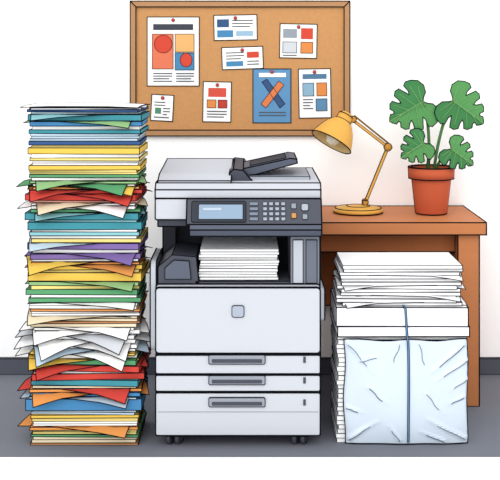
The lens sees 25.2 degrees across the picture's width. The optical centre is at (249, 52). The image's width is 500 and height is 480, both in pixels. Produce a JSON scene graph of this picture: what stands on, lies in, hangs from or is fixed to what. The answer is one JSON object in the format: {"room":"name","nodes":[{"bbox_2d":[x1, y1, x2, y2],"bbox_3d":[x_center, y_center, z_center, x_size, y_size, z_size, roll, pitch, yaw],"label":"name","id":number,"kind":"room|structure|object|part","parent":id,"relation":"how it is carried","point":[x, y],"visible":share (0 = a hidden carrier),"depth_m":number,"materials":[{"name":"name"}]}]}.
{"room":"back office","nodes":[
{"label":"back office","id":0,"kind":"room"},
{"bbox_2d":[0,0,499,356],"bbox_3d":[0.000,0.050,5.120,8.000,3.000,0.100,0,0,0],"label":"wall","id":1,"kind":"structure","parent":0,"point":[52,51],"depth_m":5.07,"materials":[{"name":"white paint"}]},
{"bbox_2d":[130,1,349,135],"bbox_3d":[-0.045,0.070,5.059,0.997,0.614,0.025,0,0,0],"label":"bulletin board","id":2,"kind":"object","parent":1,"relation":"attached to","point":[202,68],"visible":0.94,"depth_m":5.06,"materials":[{"name":"brown"}]},
{"bbox_2d":[147,17,199,85],"bbox_3d":[-0.347,-0.007,5.054,0.238,0.315,0.015,0,0,0],"label":"poster","id":3,"kind":"object","parent":2,"relation":"attached to","point":[173,43],"depth_m":5.06,"materials":[{"name":"white paper"}]},
{"bbox_2d":[253,69,290,122],"bbox_3d":[0.099,0.194,5.054,0.175,0.247,0.015,0,0,0],"label":"poster","id":4,"kind":"object","parent":2,"relation":"attached to","point":[271,87],"depth_m":5.06,"materials":[{"name":"blue paper"}]},
{"bbox_2d":[0,357,499,374],"bbox_3d":[0.000,1.414,5.059,7.904,0.076,0.026,0,0,0],"label":"baseboard","id":5,"kind":"structure","parent":1,"relation":"attached to","point":[8,365],"depth_m":5.05,"materials":[{"name":"grey"}]},
{"bbox_2d":[0,375,499,479],"bbox_3d":[0.000,1.500,2.545,8.000,0.100,5.050,0,0,0],"label":"floor","id":6,"kind":"structure","parent":0,"point":[484,420],"depth_m":4.03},
{"bbox_2d":[14,103,152,444],"bbox_3d":[-0.625,0.824,4.266,0.521,1.256,0.390,0,0,0],"label":"paper stack","id":7,"kind":"object","parent":6,"relation":"on","point":[85,336],"visible":0.99,"depth_m":4.14,"materials":[{"name":"multicoloured paper"}]},
{"bbox_2d":[150,152,324,443],"bbox_3d":[-0.046,0.926,4.407,0.651,1.047,0.652,0,0,0],"label":"office copier","id":8,"kind":"object","parent":6,"relation":"on","point":[237,288],"visible":1,"depth_m":4.12,"materials":[{"name":"grey plastic"}]},
{"bbox_2d":[150,248,161,349],"bbox_3d":[-0.358,0.937,4.295,0.028,0.338,0.316,0,0,0],"label":"tray","id":9,"kind":"object","parent":8,"relation":"on","point":[156,259],"depth_m":4.14,"materials":[{"name":"grey plastic"}]},
{"bbox_2d":[158,242,288,282],"bbox_3d":[-0.096,0.804,4.299,0.491,0.122,0.345,0,0,0],"label":"tray","id":10,"kind":"object","parent":8,"relation":"on","point":[178,262],"depth_m":4.15,"materials":[{"name":"grey"}]},
{"bbox_3d":[-0.044,0.510,4.435,0.618,0.059,0.596,0,0,0],"label":"scanner lid","id":11,"kind":"part","parent":8,"relation":"part of","materials":[{"name":"grey plastic"}]},
{"bbox_3d":[-0.044,0.983,4.122,0.611,0.246,0.022,0,0,0],"label":"door","id":12,"kind":"part","parent":8,"relation":"part of","materials":[{"name":"grey plastic"}]},
{"bbox_3d":[-0.044,1.327,4.120,0.611,0.163,0.025,0,0,0],"label":"drawer","id":13,"kind":"part","parent":8,"relation":"part of","materials":[{"name":"grey plastic"}]},
{"bbox_3d":[-0.044,1.214,4.120,0.611,0.065,0.025,0,0,0],"label":"drawer","id":14,"kind":"part","parent":8,"relation":"part of","materials":[{"name":"grey plastic"}]},
{"bbox_3d":[-0.044,1.144,4.120,0.611,0.075,0.025,0,0,0],"label":"drawer","id":15,"kind":"part","parent":8,"relation":"part of","materials":[{"name":"grey plastic"}]},
{"bbox_3d":[0.015,0.604,4.117,0.500,0.141,0.071,0,0,0],"label":"control panel","id":16,"kind":"part","parent":8,"relation":"part of","materials":[{"name":"grey plastic"}]},
{"bbox_2d":[229,152,297,180],"bbox_3d":[0.052,0.451,4.460,0.266,0.099,0.466,0,0,0],"label":"tray","id":17,"kind":"object","parent":8,"relation":"on","point":[272,167],"depth_m":4.31,"materials":[{"name":"grey plastic"}]},
{"bbox_2d":[330,252,469,444],"bbox_3d":[0.568,1.121,4.303,0.500,0.661,0.361,0,0,0],"label":"pile","id":18,"kind":"object","parent":6,"relation":"on","point":[400,328],"visible":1,"depth_m":4.15,"materials":[{"name":"white paper"}]},
{"bbox_3d":[0.567,0.998,4.315,0.498,0.112,0.334,0,0,0],"label":"ream lid","id":19,"kind":"part","parent":18,"relation":"part of","materials":[{"name":"white paper"}]},
{"bbox_2d":[321,205,486,406],"bbox_3d":[0.618,1.071,4.817,0.699,0.764,0.500,0,0,0],"label":"wooden desk","id":20,"kind":"object","parent":6,"relation":"on","point":[458,232],"visible":0.38,"depth_m":4.59,"materials":[{"name":"brown wood"}]},
{"bbox_2d":[312,110,391,215],"bbox_3d":[0.440,0.469,4.840,0.344,0.442,0.217,0,0,-20],"label":"desk lamp","id":21,"kind":"object","parent":20,"relation":"on","point":[336,133],"visible":1,"depth_m":4.82,"materials":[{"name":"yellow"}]},
{"bbox_3d":[0.357,0.344,4.820,0.182,0.191,0.186,0,0,0],"label":"lamp shade","id":22,"kind":"part","parent":21,"relation":"part of","materials":[{"name":"orange"}]},
{"bbox_3d":[0.523,0.464,4.850,0.185,0.391,0.025,0,0,0],"label":"arm","id":23,"kind":"part","parent":21,"relation":"part of","materials":[{"name":"orange"}]},
{"bbox_3d":[0.571,0.935,4.838,0.569,0.388,0.370,0,0,0],"label":"modesty panel","id":24,"kind":"part","parent":20,"relation":"part of","materials":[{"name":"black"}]},
{"bbox_2d":[408,164,454,215],"bbox_3d":[0.780,0.589,4.820,0.203,0.203,0.203,0,0,0],"label":"pot","id":25,"kind":"object","parent":20,"relation":"on","point":[431,183],"depth_m":4.75,"materials":[{"name":"orange ceramic"}]},
{"bbox_2d":[389,80,483,215],"bbox_3d":[0.795,0.402,4.820,0.407,0.577,0.203,0,0,0],"label":"monstera","id":26,"kind":"object","parent":20,"relation":"on","point":[431,183],"visible":1,"depth_m":4.76,"materials":[{"name":"green plant"}]},
{"bbox_3d":[0.753,0.355,4.795,0.046,0.308,0.061,0,0,0],"label":"stem","id":27,"kind":"part","parent":26,"relation":"part of","materials":[{"name":"green plant"}]},
{"bbox_3d":[0.751,0.441,4.773,0.025,0.137,0.105,0,0,17],"label":"stem","id":28,"kind":"part","parent":26,"relation":"part of","materials":[{"name":"green plant"}]},
{"bbox_3d":[0.827,0.353,4.790,0.084,0.312,0.071,0,0,0],"label":"stem","id":29,"kind":"part","parent":26,"relation":"part of","materials":[{"name":"green plant"}]},
{"bbox_3d":[0.897,1.097,4.820,0.093,0.712,0.456,0,0,0],"label":"panel","id":30,"kind":"part","parent":20,"relation":"part of","materials":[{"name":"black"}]}
]}

